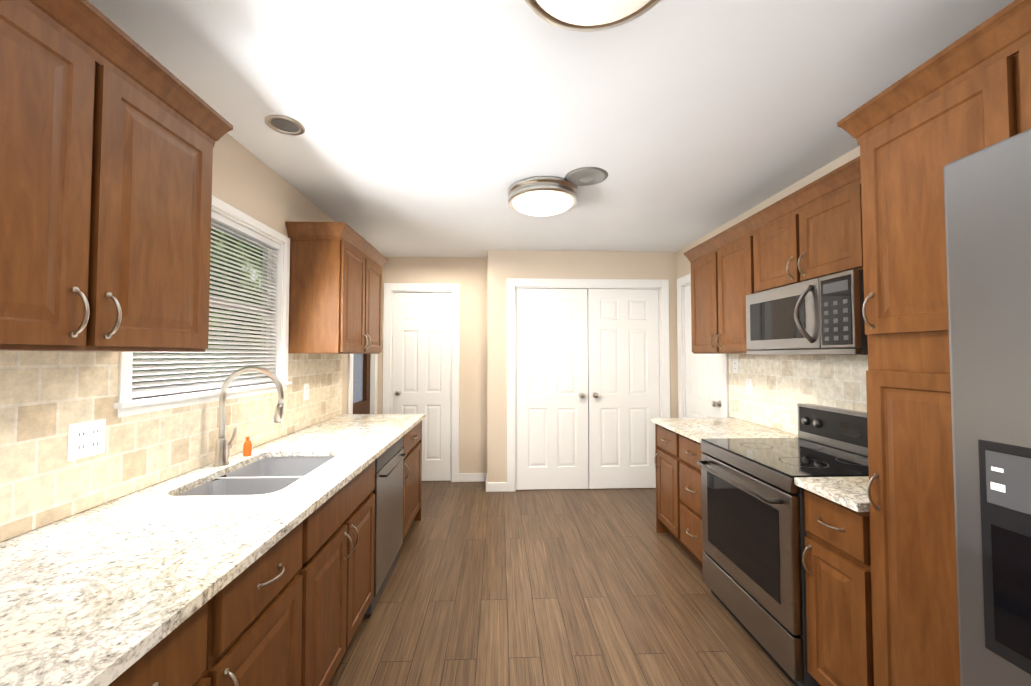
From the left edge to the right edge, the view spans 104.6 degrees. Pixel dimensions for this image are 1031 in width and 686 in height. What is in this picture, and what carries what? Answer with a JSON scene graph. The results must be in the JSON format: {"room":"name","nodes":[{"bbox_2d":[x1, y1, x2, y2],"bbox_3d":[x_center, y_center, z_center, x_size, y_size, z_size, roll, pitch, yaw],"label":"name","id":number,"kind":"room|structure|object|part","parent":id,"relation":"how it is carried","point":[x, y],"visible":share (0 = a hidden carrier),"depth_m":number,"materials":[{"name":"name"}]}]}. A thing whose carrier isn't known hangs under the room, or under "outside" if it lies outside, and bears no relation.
{"room":"kitchen","nodes":[
{"label":"kitchen","id":0,"kind":"room"},
{"bbox_2d":[131,133,373,413],"bbox_3d":[-1.487,0.193,1.292,0.120,2.550,6.650,0,-2,-2],"label":"wall","id":1,"kind":"structure","parent":0,"point":[246,181],"depth_m":2.27,"materials":[{"name":"paint"}]},
{"bbox_2d":[0,0,131,351],"bbox_3d":[-1.230,-0.367,0.799,0.347,0.761,0.526,0,-2,-2],"label":"upper cabinet","id":2,"kind":"object","parent":1,"relation":"attached to","point":[111,133],"depth_m":0.93,"materials":[{"name":"brown wood"}]},
{"bbox_2d":[0,351,342,541],"bbox_3d":[-1.425,0.287,1.367,0.010,0.533,4.200,0,-2,-2],"label":"backsplash","id":3,"kind":"structure","parent":1,"relation":"attached to","point":[47,398],"depth_m":1.36,"materials":[{"name":"tile"}]},
{"bbox_2d":[67,419,105,461],"bbox_3d":[-1.415,0.319,1.317,0.007,0.116,0.118,0,-2,-2],"label":"electrical outlet","id":4,"kind":"object","parent":3,"relation":"attached to","point":[86,439],"visible":1,"depth_m":1.31,"materials":[{"name":"white plastic"}]},
{"bbox_2d":[304,383,308,399],"bbox_3d":[-1.477,0.344,2.815,0.007,0.116,0.072,0,-2,-2],"label":"electrical outlet","id":5,"kind":"object","parent":3,"relation":"attached to","point":[306,391],"visible":1,"depth_m":2.81,"materials":[{"name":"white plastic"}]},
{"bbox_2d":[124,68,219,351],"bbox_3d":[-1.246,-0.356,1.179,0.347,0.761,0.479,0,-2,-2],"label":"upper cabinet","id":6,"kind":"object","parent":1,"relation":"attached to","point":[170,182],"depth_m":1.23,"materials":[{"name":"brown wood"}]},
{"bbox_2d":[114,195,291,417],"bbox_3d":[-1.496,-0.206,2.002,0.160,0.980,1.165,0,-2,-2],"label":"window","id":7,"kind":"structure","parent":1,"relation":"in","point":[125,405],"depth_m":2.20,"materials":[{"name":"white paint"}]},
{"bbox_3d":[-1.541,-0.206,2.001,0.030,0.870,1.025,0,-2,-2],"label":"window sash","id":8,"kind":"part","parent":7,"relation":"part of","materials":[{"name":"white plastic"}]},
{"bbox_2d":[131,210,279,397],"bbox_3d":[-1.491,-0.207,2.003,0.040,0.864,1.021,0,-2,-2],"label":"window blinds","id":9,"kind":"object","parent":7,"relation":"attached to","point":[179,387],"visible":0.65,"depth_m":2.06,"materials":[{"name":"white plastic"}]},
{"bbox_2d":[287,232,383,353],"bbox_3d":[-1.323,-0.299,3.041,0.347,0.761,0.900,0,-2,-2],"label":"upper cabinet","id":10,"kind":"object","parent":1,"relation":"attached to","point":[335,288],"depth_m":2.60,"materials":[{"name":"brown wood"}]},
{"bbox_2d":[353,354,370,413],"bbox_3d":[-1.596,0.499,4.027,0.040,2.088,0.652,0,-2,-2],"label":"door","id":11,"kind":"structure","parent":1,"relation":"in","point":[362,406],"depth_m":4.24,"materials":[{"name":"brown"}]},
{"bbox_2d":[348,354,377,413],"bbox_3d":[-1.592,0.459,4.029,0.138,2.185,0.830,0,-2,-2],"label":"door frame","id":12,"kind":"structure","parent":1,"relation":"attached to","point":[373,375],"depth_m":4.35,"materials":[{"name":"white paint"}]},
{"bbox_2d":[377,250,677,482],"bbox_3d":[0.093,0.289,4.454,3.300,2.550,0.460,0,-2,-2],"label":"wall","id":13,"kind":"structure","parent":0,"point":[482,282],"depth_m":4.31,"materials":[{"name":"paint"}]},
{"bbox_2d":[382,283,459,481],"bbox_3d":[-1.068,0.445,4.562,0.860,2.245,0.138,0,-2,-2],"label":"door frame","id":14,"kind":"structure","parent":13,"relation":"attached to","point":[453,290],"depth_m":4.51,"materials":[{"name":"white paint"}]},
{"bbox_2d":[392,292,450,480],"bbox_3d":[-1.066,0.490,4.512,0.658,2.136,0.106,0,-2,-2],"label":"hall door","id":15,"kind":"structure","parent":13,"relation":"in","point":[421,353],"depth_m":4.54,"materials":[{"name":"white paint"}]},
{"bbox_2d":[459,473,506,491],"bbox_3d":[0.120,1.501,3.922,3.411,0.095,1.126,0,-2,3],"label":"baseboard","id":16,"kind":"structure","parent":13,"relation":"attached to","point":[490,486],"depth_m":4.48,"materials":[{"name":"white paint"}]},
{"bbox_2d":[516,288,588,489],"bbox_3d":[0.393,0.481,4.232,0.770,2.136,0.106,0,-2,-2],"label":"closet door","id":17,"kind":"structure","parent":13,"relation":"in","point":[551,388],"depth_m":4.25,"materials":[{"name":"white paint"}]},
{"bbox_2d":[507,278,669,491],"bbox_3d":[0.780,0.437,4.299,1.750,2.245,0.138,0,-2,-2],"label":"door frame","id":18,"kind":"structure","parent":13,"relation":"attached to","point":[664,347],"depth_m":4.25,"materials":[{"name":"white paint"}]},
{"bbox_2d":[587,289,659,488],"bbox_3d":[1.170,0.482,4.265,0.770,2.136,0.106,0,-2,-2],"label":"closet door","id":19,"kind":"structure","parent":13,"relation":"in","point":[623,372],"depth_m":4.28,"materials":[{"name":"white paint"}]},
{"bbox_2d":[88,0,1014,257],"bbox_3d":[0.224,-1.111,1.343,3.540,0.060,6.770,0,-2,-2],"label":"ceiling","id":20,"kind":"structure","parent":0,"point":[436,128],"depth_m":1.74,"materials":[{"name":"paint"}]},
{"bbox_2d":[265,115,304,134],"bbox_3d":[-1.122,-1.060,1.941,0.170,0.006,0.170,0,-2,-2],"label":"recessed light","id":21,"kind":"object","parent":20,"relation":"in","point":[284,124],"visible":1,"depth_m":1.93,"materials":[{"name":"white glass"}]},
{"bbox_2d":[508,176,576,215],"bbox_3d":[0.186,-0.972,2.724,0.470,0.134,0.470,0,-2,-2],"label":"ceiling light","id":22,"kind":"object","parent":20,"relation":"attached to","point":[543,195],"visible":1,"depth_m":2.58,"materials":[{"name":"white glass"}]},
{"bbox_2d":[565,167,607,185],"bbox_3d":[0.446,-1.035,2.506,0.270,0.022,0.270,0,-2,-2],"label":"ceiling vent","id":23,"kind":"object","parent":20,"relation":"in","point":[585,176],"visible":0.98,"depth_m":2.47,"materials":[{"name":"grey"}]},
{"bbox_2d":[524,0,660,31],"bbox_3d":[0.226,-1.023,1.045,0.470,0.134,0.470,0,-2,-2],"label":"ceiling light","id":24,"kind":"object","parent":20,"relation":"attached to","point":[586,15],"visible":1,"depth_m":1.17,"materials":[{"name":"white glass"}]},
{"bbox_2d":[328,479,794,685],"bbox_3d":[0.224,1.498,1.264,3.540,0.060,6.770,0,-2,-2],"label":"floor","id":25,"kind":"structure","parent":0,"point":[573,587],"depth_m":2.27,"materials":[{"name":"wood"}]},
{"bbox_2d":[108,571,243,685],"bbox_3d":[-1.052,1.009,0.698,0.697,0.884,0.564,0,-2,-2],"label":"base cabinet","id":26,"kind":"object","parent":25,"relation":"on","point":[204,650],"depth_m":0.90,"materials":[{"name":"brown wood"}]},
{"bbox_2d":[240,507,319,685],"bbox_3d":[-1.070,1.022,1.141,0.697,0.884,0.564,0,-2,-2],"label":"base cabinet","id":27,"kind":"object","parent":25,"relation":"on","point":[290,608],"depth_m":1.25,"materials":[{"name":"brown wood"}]},
{"bbox_2d":[320,421,421,564],"bbox_3d":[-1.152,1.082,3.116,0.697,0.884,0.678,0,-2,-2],"label":"base cabinet","id":28,"kind":"object","parent":25,"relation":"on","point":[347,518],"depth_m":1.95,"materials":[{"name":"brown wood"}]},
{"bbox_2d":[0,366,424,685],"bbox_3d":[-1.064,0.432,1.378,0.727,0.676,4.200,0,-2,-2],"label":"countertop","id":29,"kind":"structure","parent":28,"relation":"on","point":[107,593],"depth_m":1.06,"materials":[{"name":"stone"}]},
{"bbox_2d":[243,436,251,456],"bbox_3d":[-1.368,0.527,2.033,0.037,0.097,0.037,0,-2,-2],"label":"soap bottle","id":30,"kind":"object","parent":29,"relation":"on","point":[247,446],"depth_m":2.02,"materials":[{"name":"orange plastic"}]},
{"bbox_2d":[213,366,283,466],"bbox_3d":[-1.252,0.341,1.895,0.314,0.461,0.106,0,-2,-2],"label":"faucet","id":31,"kind":"object","parent":29,"relation":"on","point":[222,446],"depth_m":1.87,"materials":[{"name":"silver metal"}]},
{"bbox_2d":[178,456,334,495],"bbox_3d":[-1.111,0.691,1.794,0.475,0.184,0.704,0,-2,-2],"label":"sink","id":32,"kind":"object","parent":29,"relation":"in","point":[259,475],"depth_m":1.77,"materials":[{"name":"silver metal"}]},
{"bbox_2d":[365,436,406,614],"bbox_3d":[-1.093,1.054,2.469,0.721,0.861,0.612,0,-2,-2],"label":"dishwasher","id":33,"kind":"object","parent":28,"relation":"in","point":[388,491],"visible":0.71,"depth_m":2.39,"materials":[{"name":"grey metal"}]},
{"bbox_2d":[654,424,673,538],"bbox_3d":[1.472,1.080,3.040,0.653,0.884,0.408,0,-2,-2],"label":"base cabinet","id":34,"kind":"object","parent":25,"relation":"on","point":[662,435],"depth_m":3.10,"materials":[{"name":"brown wood"}]},
{"bbox_2d":[651,418,797,442],"bbox_3d":[1.465,0.616,2.856,0.683,0.030,0.807,0,-2,-2],"label":"countertop","id":35,"kind":"structure","parent":34,"relation":"on","point":[697,429],"depth_m":2.79,"materials":[{"name":"stone"}]},
{"bbox_2d":[670,430,704,569],"bbox_3d":[1.488,1.068,2.668,0.653,0.884,0.464,0,-2,-2],"label":"base cabinet","id":36,"kind":"object","parent":25,"relation":"on","point":[685,473],"depth_m":2.71,"materials":[{"name":"brown wood"}]},
{"bbox_2d":[697,403,868,685],"bbox_3d":[1.460,0.926,2.058,0.746,1.130,0.752,0,-2,-2],"label":"range","id":37,"kind":"object","parent":25,"relation":"on","point":[754,533],"visible":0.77,"depth_m":1.95,"materials":[{"name":"grey metal"}]},
{"bbox_2d":[802,490,873,685],"bbox_3d":[1.535,1.034,1.528,0.653,0.884,0.300,0,-2,-2],"label":"base cabinet","id":38,"kind":"object","parent":25,"relation":"on","point":[836,558],"depth_m":1.50,"materials":[{"name":"brown wood"}]},
{"bbox_2d":[794,476,869,511],"bbox_3d":[1.520,0.576,1.540,0.683,0.030,0.295,0,-2,-2],"label":"countertop","id":39,"kind":"structure","parent":38,"relation":"on","point":[849,492],"depth_m":1.54,"materials":[{"name":"stone"}]},
{"bbox_2d":[852,36,1016,685],"bbox_3d":[1.550,0.364,1.183,0.653,2.200,0.430,0,-2,-2],"label":"tall cabinet","id":40,"kind":"object","parent":25,"relation":"on","point":[914,132],"depth_m":1.22,"materials":[{"name":"brown wood"}]},
{"bbox_2d":[943,129,1030,685],"bbox_3d":[1.424,0.503,0.483,0.909,1.880,0.910,0,-2,-2],"label":"refrigerator","id":41,"kind":"object","parent":25,"relation":"on","point":[987,196],"visible":1,"depth_m":0.85,"materials":[{"name":"grey metal"}]},
{"bbox_2d":[676,146,859,417],"bbox_3d":[2.040,0.197,1.439,0.340,2.550,6.650,0,-2,-2],"label":"wall","id":42,"kind":"structure","parent":0,"point":[683,265],"depth_m":2.93,"materials":[{"name":"paint"}]},
{"bbox_2d":[689,252,711,353],"bbox_3d":[1.626,-0.299,3.061,0.347,0.761,0.466,0,-2,-2],"label":"upper cabinet","id":43,"kind":"object","parent":42,"relation":"attached to","point":[701,334],"depth_m":3.12,"materials":[{"name":"brown wood"}]},
{"bbox_2d":[685,285,720,417],"bbox_3d":[1.773,0.468,3.798,0.106,2.136,0.708,0,-2,-2],"label":"door","id":44,"kind":"structure","parent":42,"relation":"attached to","point":[703,385],"depth_m":3.86,"materials":[{"name":"white paint"}]},
{"bbox_2d":[677,273,728,417],"bbox_3d":[1.822,0.422,3.801,0.138,2.245,0.910,0,-2,-2],"label":"door frame","id":45,"kind":"structure","parent":42,"relation":"attached to","point":[684,280],"depth_m":4.17,"materials":[{"name":"white paint"}]},
{"bbox_2d":[708,232,747,353],"bbox_3d":[1.641,-0.309,2.717,0.347,0.761,0.466,0,-2,-2],"label":"upper cabinet","id":46,"kind":"object","parent":42,"relation":"attached to","point":[727,262],"depth_m":2.74,"materials":[{"name":"brown wood"}]},
{"bbox_2d":[748,212,783,294],"bbox_3d":[1.659,-0.505,2.270,0.347,0.396,0.441,0,-2,-2],"label":"upper cabinet","id":47,"kind":"object","parent":42,"relation":"attached to","point":[765,241],"depth_m":2.35,"materials":[{"name":"brown wood"}]},
{"bbox_2d":[729,354,867,434],"bbox_3d":[1.826,0.317,2.362,0.010,0.533,1.920,0,-2,-2],"label":"backsplash","id":48,"kind":"structure","parent":42,"relation":"attached to","point":[783,386],"depth_m":2.62,"materials":[{"name":"tile"}]},
{"bbox_2d":[733,359,737,372],"bbox_3d":[1.782,0.186,3.226,0.007,0.116,0.072,0,-2,-2],"label":"electrical outlet","id":49,"kind":"object","parent":48,"relation":"attached to","point":[735,365],"visible":1,"depth_m":3.22,"materials":[{"name":"white plastic"}]},
{"bbox_2d":[746,378,751,393],"bbox_3d":[1.789,0.331,3.051,0.007,0.116,0.072,0,-2,-2],"label":"electrical outlet","id":50,"kind":"object","parent":48,"relation":"attached to","point":[748,386],"visible":1,"depth_m":3.05,"materials":[{"name":"white plastic"}]},
{"bbox_2d":[784,172,862,285],"bbox_3d":[1.673,-0.515,1.951,0.347,0.396,0.441,0,-2,-2],"label":"upper cabinet","id":51,"kind":"object","parent":42,"relation":"attached to","point":[812,230],"depth_m":1.93,"materials":[{"name":"brown wood"}]},
{"bbox_2d":[746,269,867,354],"bbox_3d":[1.606,-0.123,2.096,0.453,0.370,0.752,0,-2,-2],"label":"over-the-range microwave","id":52,"kind":"object","parent":51,"relation":"attached to","point":[823,315],"visible":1,"depth_m":1.95,"materials":[{"name":"grey metal"}]},
{"bbox_2d":[1013,24,1030,133],"bbox_3d":[1.391,-0.614,0.500,0.276,0.286,0.980,0,-2,-2],"label":"upper cabinet","id":53,"kind":"object","parent":0,"relation":"attached to","point":[1021,38],"depth_m":0.97,"materials":[{"name":"brown wood"}]},
{"label":"outside","id":54,"kind":"structure","parent":0,"visible":0},
{"bbox_2d":[132,226,262,382],"bbox_3d":[-4.250,-0.503,2.275,0.001,6.000,11.000,0,-2,-2],"label":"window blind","id":55,"kind":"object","parent":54,"point":[223,243],"depth_m":6.14,"materials":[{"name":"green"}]}
]}

